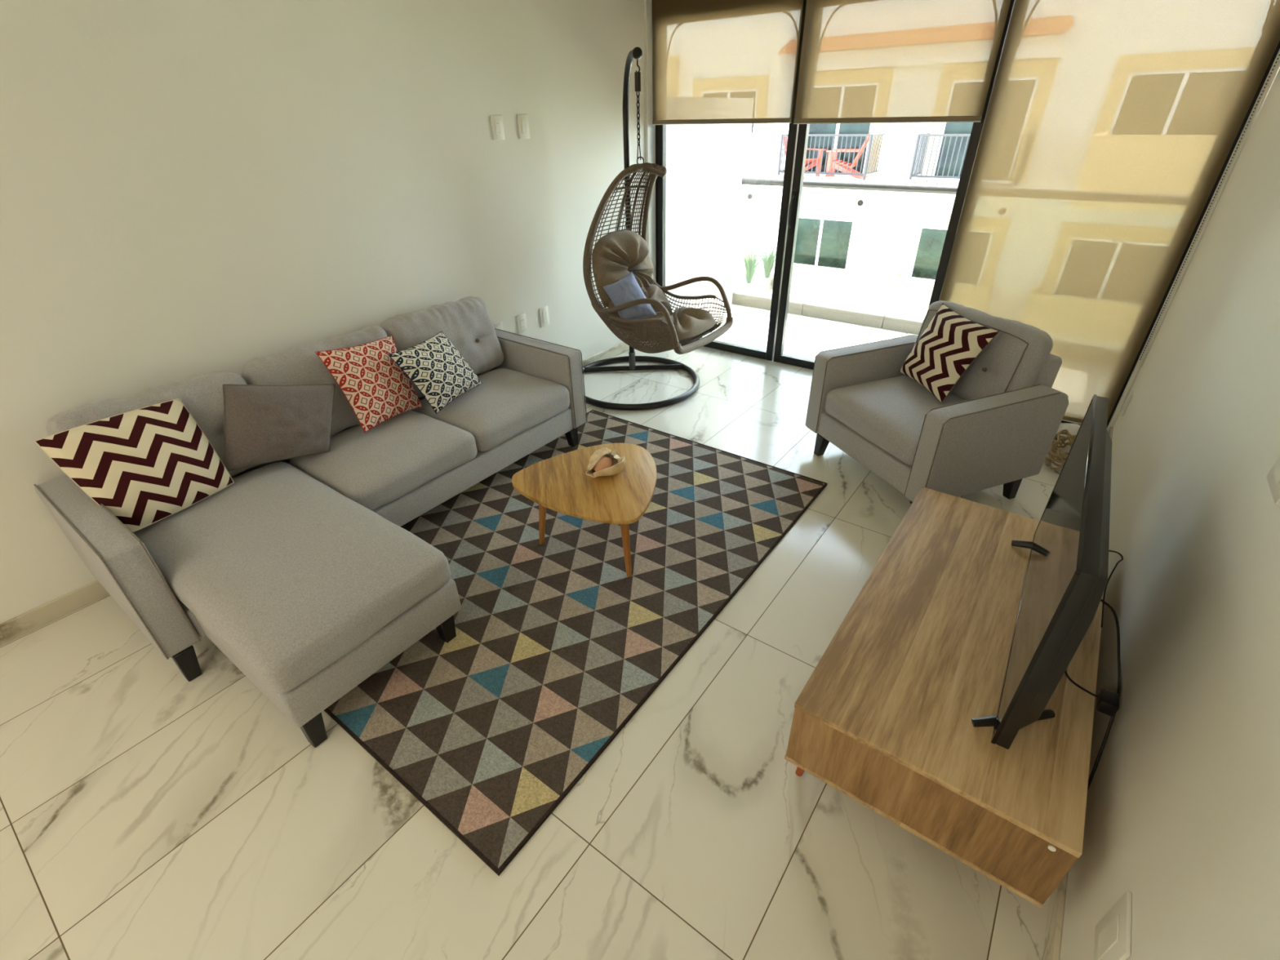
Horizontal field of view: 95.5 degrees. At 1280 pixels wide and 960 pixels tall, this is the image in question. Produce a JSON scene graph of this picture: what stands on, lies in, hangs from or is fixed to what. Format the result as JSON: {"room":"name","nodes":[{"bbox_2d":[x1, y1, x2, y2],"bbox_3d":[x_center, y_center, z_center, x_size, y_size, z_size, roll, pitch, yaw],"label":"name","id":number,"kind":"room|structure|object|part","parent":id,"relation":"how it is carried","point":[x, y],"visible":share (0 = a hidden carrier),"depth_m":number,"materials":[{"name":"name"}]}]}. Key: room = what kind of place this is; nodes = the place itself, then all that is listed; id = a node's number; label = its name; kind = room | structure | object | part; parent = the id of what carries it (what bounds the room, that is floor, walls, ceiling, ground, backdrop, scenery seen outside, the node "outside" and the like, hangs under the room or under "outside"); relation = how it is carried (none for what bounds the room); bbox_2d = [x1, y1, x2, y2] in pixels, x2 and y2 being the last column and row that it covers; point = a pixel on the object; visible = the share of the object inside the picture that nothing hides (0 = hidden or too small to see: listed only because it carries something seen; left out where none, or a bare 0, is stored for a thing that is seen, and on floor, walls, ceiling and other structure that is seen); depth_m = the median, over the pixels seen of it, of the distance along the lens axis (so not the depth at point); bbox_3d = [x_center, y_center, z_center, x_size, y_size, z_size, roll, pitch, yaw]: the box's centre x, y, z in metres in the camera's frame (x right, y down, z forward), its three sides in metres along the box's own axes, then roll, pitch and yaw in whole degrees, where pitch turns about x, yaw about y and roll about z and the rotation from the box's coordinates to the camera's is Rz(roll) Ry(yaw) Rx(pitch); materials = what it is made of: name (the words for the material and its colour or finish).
{"room":"living room","nodes":[
{"label":"living room","id":0,"kind":"room"},
{"bbox_2d":[0,0,646,623],"bbox_3d":[-2.195,-0.721,1.850,0.120,2.620,7.750,20,38,31],"label":"wall","id":1,"kind":"structure","parent":0,"point":[188,188],"depth_m":2.42,"materials":[{"name":"white paint"}]},
{"bbox_2d":[0,338,644,645],"bbox_3d":[-2.142,0.394,2.463,0.012,0.078,7.670,20,38,31],"label":"baseboard","id":2,"kind":"structure","parent":1,"relation":"attached to","point":[20,625],"depth_m":2.29,"materials":[{"name":"stone"}]},
{"bbox_2d":[489,115,505,140],"bbox_3d":[-0.789,-1.952,3.224,0.011,0.116,0.086,20,38,31],"label":"wall plate","id":3,"kind":"object","parent":1,"relation":"attached to","point":[496,122],"visible":1,"depth_m":3.22,"materials":[{"name":"white plastic"}]},
{"bbox_2d":[493,321,503,331],"bbox_3d":[-0.893,-0.932,3.663,0.010,0.117,0.083,20,38,31],"label":"wall plate","id":4,"kind":"object","parent":1,"relation":"attached to","point":[499,325],"visible":0.31,"depth_m":3.65,"materials":[{"name":"white plastic"}]},
{"bbox_2d":[515,313,527,333],"bbox_3d":[-0.772,-1.023,3.802,0.011,0.118,0.082,20,38,31],"label":"wall plate","id":5,"kind":"object","parent":1,"relation":"attached to","point":[521,319],"visible":1,"depth_m":3.80,"materials":[{"name":"white plastic"}]},
{"bbox_2d":[516,114,529,138],"bbox_3d":[-0.672,-2.041,3.358,0.010,0.120,0.083,20,38,31],"label":"wall plate","id":6,"kind":"object","parent":1,"relation":"attached to","point":[522,119],"visible":1,"depth_m":3.35,"materials":[{"name":"white plastic"}]},
{"bbox_2d":[538,306,549,327],"bbox_3d":[-0.649,-1.108,3.947,0.010,0.128,0.081,20,38,31],"label":"wall plate","id":7,"kind":"object","parent":1,"relation":"attached to","point":[544,313],"visible":1,"depth_m":3.94,"materials":[{"name":"white plastic"}]},
{"bbox_2d":[644,0,656,281],"bbox_3d":[0.082,-2.293,4.397,0.020,2.500,0.100,20,38,31],"label":"trim","id":8,"kind":"structure","parent":1,"relation":"attached to","point":[650,128],"depth_m":4.19,"materials":[{"name":"beige paint"}]},
{"bbox_2d":[0,341,1071,959],"bbox_3d":[-0.836,0.985,1.679,3.513,0.140,7.870,20,38,31],"label":"floor","id":9,"kind":"structure","parent":0,"point":[148,811],"depth_m":1.61,"materials":[{"name":"stone"}]},
{"bbox_2d":[34,296,587,747],"bbox_3d":[-1.004,-0.128,2.560,1.411,0.818,2.162,20,38,31],"label":"sectional sofa","id":10,"kind":"object","parent":9,"relation":"on","point":[304,572],"visible":0.63,"depth_m":2.05,"materials":[{"name":"fabric"}]},
{"bbox_3d":[-1.865,0.283,2.063,0.763,0.440,0.110,20,38,31],"label":"armrest","id":11,"kind":"part","parent":10,"relation":"part of","materials":[{"name":"fabric"}]},
{"bbox_2d":[34,398,234,532],"bbox_3d":[-1.755,-0.049,2.071,0.194,0.354,0.434,20,38,31],"label":"throw pillow","id":12,"kind":"object","parent":10,"relation":"on","point":[146,465],"visible":0.98,"depth_m":2.02,"materials":[{"name":"multicoloured fabric"}]},
{"bbox_2d":[46,370,258,476],"bbox_3d":[-1.814,-0.160,2.274,0.217,0.426,0.629,7,31,38],"label":"cushion","id":13,"kind":"object","parent":10,"relation":"on","point":[202,395],"depth_m":2.23,"materials":[{"name":"fabric"}]},
{"bbox_3d":[-1.576,0.629,2.026,0.066,0.122,0.062,20,38,31],"label":"leg","id":14,"kind":"part","parent":10,"relation":"part of","materials":[{"name":"black wood"}]},
{"bbox_2d":[222,383,335,471],"bbox_3d":[-1.459,-0.244,2.382,0.141,0.384,0.531,23,40,34],"label":"throw pillow","id":15,"kind":"object","parent":10,"relation":"on","point":[264,424],"visible":0.98,"depth_m":2.33,"materials":[{"name":"grey fabric"}]},
{"bbox_2d":[133,461,450,693],"bbox_3d":[-1.293,0.246,2.086,1.171,0.182,0.629,20,38,31],"label":"cushion","id":16,"kind":"object","parent":10,"relation":"on","point":[294,576],"depth_m":1.89,"materials":[{"name":"fabric"}]},
{"bbox_3d":[-1.016,0.755,1.805,0.071,0.122,0.062,20,38,31],"label":"leg","id":17,"kind":"part","parent":10,"relation":"part of","materials":[{"name":"black wood"}]},
{"bbox_2d":[241,325,386,436],"bbox_3d":[-1.429,-0.437,2.711,0.220,0.421,0.660,7,31,38],"label":"cushion","id":18,"kind":"object","parent":10,"relation":"on","point":[301,365],"depth_m":2.56,"materials":[{"name":"fabric"}]},
{"bbox_3d":[-1.529,-0.325,2.890,0.110,0.580,1.938,20,38,31],"label":"backrest","id":19,"kind":"part","parent":10,"relation":"part of","materials":[{"name":"fabric"}]},
{"bbox_2d":[315,334,422,432],"bbox_3d":[-1.214,-0.450,2.696,0.186,0.385,0.390,20,38,31],"label":"throw pillow","id":20,"kind":"object","parent":10,"relation":"on","point":[377,390],"visible":0.94,"depth_m":2.64,"materials":[{"name":"red fabric"}]},
{"bbox_2d":[288,409,477,511],"bbox_3d":[-1.177,-0.122,2.687,0.560,0.182,0.643,20,38,31],"label":"seat cushion","id":21,"kind":"object","parent":10,"relation":"on","point":[381,468],"depth_m":2.56,"materials":[{"name":"fabric"}]},
{"bbox_2d":[387,331,482,413],"bbox_3d":[-0.985,-0.535,2.869,0.178,0.310,0.440,10,34,17],"label":"throw pillow","id":22,"kind":"object","parent":10,"relation":"on","point":[434,365],"visible":1,"depth_m":2.80,"materials":[{"name":"multicoloured fabric"}]},
{"bbox_2d":[379,296,503,397],"bbox_3d":[-1.053,-0.729,3.147,0.217,0.424,0.644,7,31,38],"label":"cushion","id":23,"kind":"object","parent":10,"relation":"on","point":[467,323],"depth_m":3.11,"materials":[{"name":"fabric"}]},
{"bbox_3d":[-0.718,0.530,2.144,0.071,0.110,0.062,20,38,31],"label":"leg","id":24,"kind":"part","parent":10,"relation":"part of","materials":[{"name":"black wood"}]},
{"bbox_2d":[413,368,569,451],"bbox_3d":[-0.789,-0.408,3.133,0.560,0.182,0.658,20,38,31],"label":"seat cushion","id":25,"kind":"object","parent":10,"relation":"on","point":[510,405],"depth_m":3.00,"materials":[{"name":"fabric"}]},
{"bbox_3d":[-0.654,-0.614,3.455,0.763,0.440,0.110,20,38,31],"label":"armrest","id":26,"kind":"part","parent":10,"relation":"part of","materials":[{"name":"fabric"}]},
{"bbox_3d":[-0.401,-0.256,3.389,0.066,0.110,0.062,20,38,31],"label":"leg","id":27,"kind":"part","parent":10,"relation":"part of","materials":[{"name":"black wood"}]},
{"bbox_2d":[324,409,826,875],"bbox_3d":[-0.336,0.276,2.652,1.588,0.012,2.256,20,38,31],"label":"area rug","id":28,"kind":"object","parent":9,"relation":"on","point":[554,650],"visible":0.65,"depth_m":2.19,"materials":[{"name":"multicoloured carpet"}]},
{"bbox_2d":[511,443,656,577],"bbox_3d":[-0.162,0.120,2.567,0.625,0.340,0.596,20,38,31],"label":"coffee table","id":29,"kind":"object","parent":28,"relation":"on","point":[560,483],"visible":0.97,"depth_m":2.40,"materials":[{"name":"brown wood"}]},
{"bbox_3d":[-0.422,0.151,2.542,0.071,0.323,0.037,1,32,3],"label":"leg","id":30,"kind":"part","parent":29,"relation":"part of","materials":[{"name":"brown wood"}]},
{"bbox_2d":[585,447,625,477],"bbox_3d":[-0.137,-0.061,2.446,0.154,0.106,0.187,4,32,8],"label":"conch shell","id":31,"kind":"object","parent":29,"relation":"on","point":[602,463],"visible":1,"depth_m":2.42,"materials":[{"name":"beige"}]},
{"bbox_3d":[-0.055,0.253,2.367,0.038,0.323,0.061,-25,39,-32],"label":"leg","id":32,"kind":"part","parent":29,"relation":"part of","materials":[{"name":"brown wood"}]},
{"bbox_2d":[581,46,699,410],"bbox_3d":[-0.059,-1.528,3.694,0.945,1.952,0.945,20,38,31],"label":"stand","id":33,"kind":"object","parent":9,"relation":"on","point":[637,53],"visible":0.8,"depth_m":3.87,"materials":[{"name":"black metal"}]},
{"bbox_2d":[628,351,635,369],"bbox_3d":[-0.059,-0.899,4.372,0.048,0.130,0.047,20,38,31],"label":"socket","id":34,"kind":"object","parent":33,"relation":"attached to","point":[631,354],"depth_m":4.35,"materials":[{"name":"grey metal"}]},
{"bbox_2d":[582,71,733,354],"bbox_3d":[0.096,-1.528,3.454,0.809,1.482,0.689,20,38,31],"label":"chair","id":35,"kind":"object","parent":33,"relation":"hanging from","point":[685,346],"visible":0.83,"depth_m":3.55,"materials":[{"name":"brown wicker"}]},
{"bbox_3d":[-0.081,-0.997,3.494,0.514,0.108,0.029,20,38,31],"label":"rail","id":36,"kind":"part","parent":35,"relation":"part of","materials":[{"name":"brown wicker"}]},
{"bbox_3d":[-0.009,-1.999,3.280,0.026,0.340,0.020,1,32,3],"label":"chain","id":37,"kind":"part","parent":35,"relation":"part of","materials":[{"name":"black metal"}]},
{"bbox_3d":[-0.015,-0.966,3.449,0.585,0.246,0.030,20,38,31],"label":"armrest","id":38,"kind":"part","parent":35,"relation":"part of","materials":[{"name":"brown wicker"}]},
{"bbox_2d":[591,230,716,342],"bbox_3d":[0.120,-1.216,3.639,0.686,0.580,0.576,20,38,31],"label":"pad","id":39,"kind":"object","parent":35,"relation":"in","point":[617,254],"visible":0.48,"depth_m":3.62,"materials":[{"name":"beige fabric"}]},
{"bbox_2d":[603,271,656,319],"bbox_3d":[-0.057,-1.124,3.588,0.282,0.268,0.191,20,38,31],"label":"throw pillow","id":40,"kind":"object","parent":39,"relation":"on","point":[627,289],"visible":0.88,"depth_m":3.56,"materials":[{"name":"blue fabric"}]},
{"bbox_3d":[0.288,-1.271,3.919,0.514,0.108,0.029,20,38,31],"label":"rail","id":41,"kind":"part","parent":35,"relation":"part of","materials":[{"name":"brown wicker"}]},
{"bbox_3d":[0.360,-1.244,3.881,0.585,0.246,0.030,20,38,31],"label":"armrest","id":42,"kind":"part","parent":35,"relation":"part of","materials":[{"name":"brown wicker"}]},
{"bbox_3d":[0.407,-0.890,3.600,0.066,0.092,0.681,20,38,31],"label":"rail","id":43,"kind":"part","parent":35,"relation":"part of","materials":[{"name":"brown wicker"}]},
{"bbox_2d":[805,300,1068,504],"bbox_3d":[1.450,-0.406,2.932,0.764,0.806,0.885,-12,34,-17],"label":"armchair","id":44,"kind":"object","parent":9,"relation":"on","point":[999,424],"visible":0.79,"depth_m":2.70,"materials":[{"name":"fabric"}]},
{"bbox_3d":[1.023,-0.201,3.264,0.070,0.122,0.062,-12,34,-17],"label":"leg","id":45,"kind":"part","parent":44,"relation":"part of","materials":[{"name":"black wood"}]},
{"bbox_3d":[1.305,-0.546,3.270,0.752,0.450,0.105,-12,34,-17],"label":"armrest","id":46,"kind":"part","parent":44,"relation":"part of","materials":[{"name":"fabric"}]},
{"bbox_2d":[825,374,966,465],"bbox_3d":[1.379,-0.334,2.942,0.605,0.176,0.670,-12,34,-17],"label":"seat cushion","id":47,"kind":"object","parent":44,"relation":"on","point":[886,414],"depth_m":2.88,"materials":[{"name":"fabric"}]},
{"bbox_2d":[898,302,999,403],"bbox_3d":[1.484,-0.630,2.864,0.170,0.380,0.464,-7,32,-9],"label":"throw pillow","id":48,"kind":"object","parent":44,"relation":"on","point":[951,342],"visible":1,"depth_m":2.79,"materials":[{"name":"multicoloured fabric"}]},
{"bbox_2d":[913,300,1053,400],"bbox_3d":[1.657,-0.617,2.897,0.180,0.421,0.681,-3,30,-23],"label":"cushion","id":49,"kind":"object","parent":44,"relation":"on","point":[1019,357],"depth_m":2.68,"materials":[{"name":"fabric"}]},
{"bbox_3d":[1.586,-0.165,2.651,0.752,0.450,0.105,-12,34,-17],"label":"armrest","id":50,"kind":"part","parent":44,"relation":"part of","materials":[{"name":"fabric"}]},
{"bbox_3d":[1.834,0.024,2.876,0.062,0.122,0.070,-12,34,-17],"label":"leg","id":51,"kind":"part","parent":44,"relation":"part of","materials":[{"name":"black wood"}]},
{"bbox_3d":[1.744,-0.470,3.025,0.133,0.565,0.679,-12,34,-17],"label":"backrest","id":52,"kind":"part","parent":44,"relation":"part of","materials":[{"name":"fabric"}]},
{"bbox_2d":[784,486,1104,907],"bbox_3d":[1.012,0.545,1.845,0.614,0.367,1.243,20,38,31],"label":"media console","id":53,"kind":"object","parent":9,"relation":"on","point":[883,717],"visible":0.87,"depth_m":1.48,"materials":[{"name":"brown wood"}]},
{"bbox_3d":[0.479,0.801,1.676,0.050,0.130,0.034,-1,32,0],"label":"leg","id":54,"kind":"part","parent":53,"relation":"part of","materials":[{"name":"orange wood"}]},
{"bbox_3d":[1.013,0.586,1.871,0.614,0.015,1.242,20,38,31],"label":"panel","id":55,"kind":"part","parent":53,"relation":"part of","materials":[{"name":"brown wood"}]},
{"bbox_3d":[0.652,0.759,1.397,0.612,0.207,0.018,20,38,31],"label":"panel","id":56,"kind":"part","parent":53,"relation":"part of","materials":[{"name":"brown wood"}]},
{"bbox_2d":[971,394,1111,749],"bbox_3d":[1.099,0.202,1.518,0.177,0.557,0.938,20,38,30],"label":"television","id":57,"kind":"object","parent":53,"relation":"on","point":[1065,581],"visible":1,"depth_m":1.29,"materials":[{"name":"black plastic"}]},
{"bbox_2d":[1064,550,1123,791],"bbox_3d":[1.145,0.472,1.496,0.174,0.686,0.576,20,38,31],"label":"power cord","id":58,"kind":"object","parent":57,"relation":"hanging from","point":[1107,701],"visible":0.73,"depth_m":1.43,"materials":[{"name":"black plastic"}]},
{"bbox_2d":[1045,429,1075,469],"bbox_3d":[2.329,-0.166,3.198,0.188,0.066,0.452,20,38,31],"label":"coiled rope","id":59,"kind":"object","parent":9,"relation":"on","point":[1060,458],"visible":0.54,"depth_m":3.18,"materials":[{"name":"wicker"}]},
{"bbox_2d":[1056,422,1079,436],"bbox_3d":[2.551,-0.301,3.430,0.201,0.055,0.152,20,38,31],"label":"plastic bag","id":60,"kind":"object","parent":9,"relation":"on","point":[1073,428],"visible":0.38,"depth_m":3.41,"materials":[{"name":"white plastic"}]},
{"bbox_2d":[665,124,751,313],"bbox_3d":[0.560,-2.247,5.198,0.130,1.955,1.380,20,38,31],"label":"wall","id":61,"kind":"structure","parent":0,"point":[707,164],"depth_m":5.03,"materials":[{"name":"white paint"}]},
{"bbox_2d":[702,304,918,359],"bbox_3d":[1.951,-0.979,4.782,4.100,0.196,1.350,20,38,31],"label":"floor","id":62,"kind":"structure","parent":0,"point":[806,336],"depth_m":5.10,"materials":[{"name":"tile"}]},
{"bbox_2d":[732,290,924,334],"bbox_3d":[2.349,-1.360,5.090,3.396,0.109,0.130,20,38,31],"label":"parapet","id":63,"kind":"object","parent":62,"relation":"on","point":[901,323],"visible":0.49,"depth_m":5.35,"materials":[{"name":"beige concrete"}]},
{"bbox_2d":[735,177,957,306],"bbox_3d":[2.336,-1.821,4.797,3.400,1.095,0.060,20,38,31],"label":"balcony railing","id":64,"kind":"object","parent":63,"relation":"on","point":[891,187],"visible":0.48,"depth_m":4.84,"materials":[{"name":"grey metal"}]},
{"bbox_3d":[1.427,-2.137,5.384,1.133,1.040,0.012,20,38,31],"label":"glass panel","id":65,"kind":"part","parent":64,"relation":"part of","materials":[{"name":"clear glass"}]},
{"bbox_3d":[2.327,-2.260,4.522,3.400,0.060,0.060,20,38,31],"label":"handrail","id":66,"kind":"part","parent":64,"relation":"part of","materials":[{"name":"grey metal"}]},
{"bbox_3d":[2.316,-1.805,4.824,1.048,1.040,0.012,20,38,31],"label":"glass panel","id":67,"kind":"part","parent":64,"relation":"part of","materials":[{"name":"clear glass"}]},
{"bbox_2d":[1059,68,1279,959],"bbox_3d":[0.544,0.299,0.125,0.120,2.620,7.750,20,38,31],"label":"wall","id":68,"kind":"structure","parent":0,"point":[1182,816],"depth_m":1.26,"materials":[{"name":"white paint"}]},
{"bbox_2d":[1042,426,1113,959],"bbox_3d":[0.484,1.379,0.799,0.012,0.078,7.650,20,38,31],"label":"baseboard","id":69,"kind":"structure","parent":68,"relation":"attached to","point":[1052,942],"depth_m":1.34,"materials":[{"name":"stone"}]},
{"bbox_2d":[1093,890,1131,959],"bbox_3d":[0.846,0.824,1.044,0.010,0.145,0.115,20,38,31],"label":"wall plate","id":70,"kind":"object","parent":68,"relation":"attached to","point":[1113,935],"visible":1,"depth_m":1.03,"materials":[{"name":"white plastic"}]},
{"bbox_2d":[1121,391,1133,416],"bbox_3d":[2.614,-0.410,3.121,0.010,0.120,0.080,20,38,31],"label":"wall plate","id":71,"kind":"object","parent":68,"relation":"attached to","point":[1130,397],"visible":1,"depth_m":3.10,"materials":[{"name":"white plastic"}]},
{"bbox_2d":[1106,48,1279,431],"bbox_3d":[2.688,-1.314,2.716,0.021,2.470,0.068,20,38,31],"label":"guide","id":72,"kind":"object","parent":68,"relation":"attached to","point":[1275,67],"visible":0.98,"depth_m":2.77,"materials":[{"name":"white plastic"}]},
{"bbox_3d":[2.674,-1.439,2.634,0.004,1.868,0.004,20,38,31],"label":"bead chain","id":73,"kind":"part","parent":72,"relation":"part of","materials":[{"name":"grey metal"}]},
{"bbox_2d":[1266,455,1279,505],"bbox_3d":[1.160,-0.031,1.038,0.010,0.120,0.115,20,38,31],"label":"wall plate","id":74,"kind":"object","parent":68,"relation":"attached to","point":[1273,477],"visible":1,"depth_m":1.06,"materials":[{"name":"white plastic"}]},
{"bbox_3d":[1.447,-2.884,3.014,3.273,0.320,0.140,20,38,31],"label":"wall","id":75,"kind":"structure","parent":0,"visible":0},
{"bbox_2d":[652,0,803,124],"bbox_3d":[0.526,-2.806,3.722,1.069,0.900,0.053,20,38,31],"label":"roller blind","id":76,"kind":"object","parent":75,"relation":"attached to","point":[714,61],"visible":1,"depth_m":3.75,"materials":[{"name":"fabric"}]},
{"bbox_3d":[0.522,-2.418,3.946,1.067,0.005,0.012,20,38,31],"label":"rail","id":77,"kind":"part","parent":76,"relation":"part of","materials":[{"name":"white plastic"}]},
{"bbox_2d":[655,0,806,360],"bbox_3d":[0.575,-2.081,4.230,1.109,2.300,0.050,20,38,31],"label":"door","id":78,"kind":"structure","parent":75,"relation":"in","point":[660,130],"depth_m":4.33,"materials":[{"name":"black metal"}]},
{"bbox_2d":[773,0,1014,369],"bbox_3d":[1.446,-1.740,3.655,1.063,2.300,0.102,20,38,31],"label":"door","id":79,"kind":"structure","parent":75,"relation":"in","point":[803,129],"depth_m":3.73,"materials":[{"name":"black metal"}]},
{"bbox_3d":[1.022,-1.814,3.939,0.030,0.260,0.052,20,38,31],"label":"handle","id":80,"kind":"part","parent":79,"relation":"part of","materials":[{"name":"black metal"}]},
{"bbox_3d":[1.463,-1.716,3.693,0.956,2.102,0.006,20,38,31],"label":"glass pane","id":81,"kind":"part","parent":79,"relation":"part of","materials":[{"name":"clear glass"}]},
{"bbox_2d":[793,0,1010,124],"bbox_3d":[1.404,-2.477,3.171,1.067,0.905,0.053,20,38,31],"label":"roller blind","id":82,"kind":"object","parent":75,"relation":"attached to","point":[862,61],"visible":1,"depth_m":3.22,"materials":[{"name":"fabric"}]},
{"bbox_3d":[1.400,-2.087,3.396,1.065,0.005,0.012,20,38,31],"label":"rail","id":83,"kind":"part","parent":82,"relation":"part of","materials":[{"name":"white plastic"}]},
{"bbox_2d":[1061,40,1279,426],"bbox_3d":[2.330,-1.427,3.125,1.078,2.300,0.050,20,38,31],"label":"window","id":84,"kind":"structure","parent":75,"relation":"in","point":[1277,48],"depth_m":2.85,"materials":[{"name":"black metal"}]},
{"bbox_2d":[939,0,1279,424],"bbox_3d":[2.284,-1.502,3.034,1.044,2.445,0.053,20,38,31],"label":"roller blind","id":85,"kind":"object","parent":84,"relation":"attached to","point":[1110,127],"visible":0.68,"depth_m":2.94,"materials":[{"name":"fabric"}]},
{"bbox_3d":[2.294,-0.459,3.667,1.042,0.005,0.012,20,38,31],"label":"rail","id":86,"kind":"part","parent":85,"relation":"part of","materials":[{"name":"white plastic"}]},
{"label":"outside","id":87,"kind":"structure","parent":0,"visible":0},
{"bbox_2d":[762,288,926,318],"bbox_3d":[3.199,-2.334,11.570,28.000,0.150,10.480,20,38,31],"label":"ground","id":88,"kind":"structure","parent":87,"point":[855,301],"depth_m":14.84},
{"bbox_2d":[739,271,773,293],"bbox_3d":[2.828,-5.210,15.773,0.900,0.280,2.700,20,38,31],"label":"planting bed","id":89,"kind":"object","parent":88,"relation":"on","point":[759,284],"visible":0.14,"depth_m":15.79,"materials":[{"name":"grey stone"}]},
{"bbox_2d":[742,243,766,283],"bbox_3d":[2.886,-5.727,15.408,0.898,0.987,0.843,20,38,31],"label":"grass","id":90,"kind":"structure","parent":89,"relation":"on","point":[750,264],"depth_m":15.43,"materials":[{"name":"green plant"}]},
{"bbox_2d":[755,240,776,277],"bbox_3d":[3.491,-6.015,15.896,0.838,0.938,0.861,4,32,9],"label":"grass","id":91,"kind":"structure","parent":89,"relation":"on","point":[769,260],"depth_m":15.87,"materials":[{"name":"green plant"}]},
{"bbox_2d":[741,122,973,313],"bbox_3d":[5.599,-8.267,11.871,24.000,9.500,4.050,20,38,31],"label":"apartment building","id":92,"kind":"structure","parent":88,"relation":"on","point":[902,237],"depth_m":14.30,"materials":[{"name":"white paint"}]},
{"bbox_2d":[779,136,826,176],"bbox_3d":[3.946,-8.017,14.310,0.780,0.950,0.940,-14,34,-19],"label":"garden chair","id":93,"kind":"object","parent":92,"relation":"on","point":[820,149],"visible":0.2,"depth_m":14.26,"materials":[{"name":"red paint"}]},
{"bbox_3d":[3.847,-8.227,14.440,0.590,0.730,0.305,-14,34,-19],"label":"backrest","id":94,"kind":"part","parent":93,"relation":"part of","materials":[{"name":"red paint"}]},
{"bbox_3d":[4.178,-7.861,14.590,0.036,0.380,0.840,-14,34,-19],"label":"leg","id":95,"kind":"part","parent":93,"relation":"part of","materials":[{"name":"red paint"}]},
{"bbox_3d":[3.999,-7.821,14.300,0.540,0.145,0.535,-14,34,-19],"label":"seat","id":96,"kind":"part","parent":93,"relation":"part of","materials":[{"name":"red paint"}]},
{"bbox_3d":[4.287,-8.127,14.290,0.120,0.025,0.740,-14,34,-19],"label":"armrest","id":97,"kind":"part","parent":93,"relation":"part of","materials":[{"name":"red paint"}]},
{"bbox_3d":[4.378,-7.738,14.217,0.040,0.560,0.100,-14,34,-19],"label":"leg","id":98,"kind":"part","parent":93,"relation":"part of","materials":[{"name":"red paint"}]},
{"bbox_3d":[4.776,-6.263,15.371,1.530,1.150,0.015,20,38,31],"label":"pane","id":99,"kind":"part","parent":92,"relation":"part of","materials":[{"name":"green glass"}]},
{"bbox_3d":[4.530,-7.755,13.904,2.170,0.914,0.961,20,38,31],"label":"railing","id":100,"kind":"part","parent":92,"relation":"part of","materials":[{"name":"grey metal"}]},
{"bbox_3d":[4.762,-8.399,14.006,1.530,1.780,0.015,20,38,31],"label":"pane","id":101,"kind":"part","parent":92,"relation":"part of","materials":[{"name":"green glass"}]},
{"bbox_2d":[825,131,871,178],"bbox_3d":[4.915,-7.624,13.648,0.940,0.950,0.780,14,35,22],"label":"garden chair","id":102,"kind":"object","parent":92,"relation":"on","point":[861,150],"visible":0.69,"depth_m":13.63,"materials":[{"name":"red paint"}]},
{"bbox_3d":[4.446,-7.397,13.670,0.100,0.560,0.040,14,35,23],"label":"leg","id":103,"kind":"part","parent":102,"relation":"part of","materials":[{"name":"red paint"}]},
{"bbox_3d":[4.710,-7.687,14.124,0.100,0.560,0.040,14,35,23],"label":"leg","id":104,"kind":"part","parent":102,"relation":"part of","materials":[{"name":"red paint"}]},
{"bbox_3d":[4.678,-7.569,13.385,0.740,0.025,0.120,14,35,22],"label":"armrest","id":105,"kind":"part","parent":102,"relation":"part of","materials":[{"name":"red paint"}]},
{"bbox_3d":[4.808,-7.513,13.781,0.535,0.145,0.540,14,35,22],"label":"seat","id":106,"kind":"part","parent":102,"relation":"part of","materials":[{"name":"red paint"}]},
{"bbox_3d":[4.969,-7.888,13.884,0.740,0.025,0.120,14,35,22],"label":"armrest","id":107,"kind":"part","parent":102,"relation":"part of","materials":[{"name":"red paint"}]},
{"bbox_3d":[4.846,-7.241,13.576,0.840,0.380,0.036,14,35,23],"label":"leg","id":108,"kind":"part","parent":102,"relation":"part of","materials":[{"name":"red paint"}]},
{"bbox_3d":[5.084,-7.502,13.984,0.840,0.380,0.036,14,35,22],"label":"leg","id":109,"kind":"part","parent":102,"relation":"part of","materials":[{"name":"red paint"}]},
{"bbox_3d":[5.131,-7.664,13.497,0.305,0.730,0.590,14,35,22],"label":"backrest","id":110,"kind":"part","parent":102,"relation":"part of","materials":[{"name":"red paint"}]},
{"bbox_3d":[7.330,-5.302,13.768,1.480,1.130,0.015,20,38,31],"label":"pane","id":111,"kind":"part","parent":92,"relation":"part of","materials":[{"name":"green glass"}]},
{"bbox_3d":[7.012,-6.830,12.341,2.100,0.914,0.961,20,38,31],"label":"railing","id":112,"kind":"part","parent":92,"relation":"part of","materials":[{"name":"grey metal"}]},
{"bbox_3d":[7.297,-7.446,12.416,1.490,1.760,0.015,20,38,31],"label":"pane","id":113,"kind":"part","parent":92,"relation":"part of","materials":[{"name":"green glass"}]}
]}

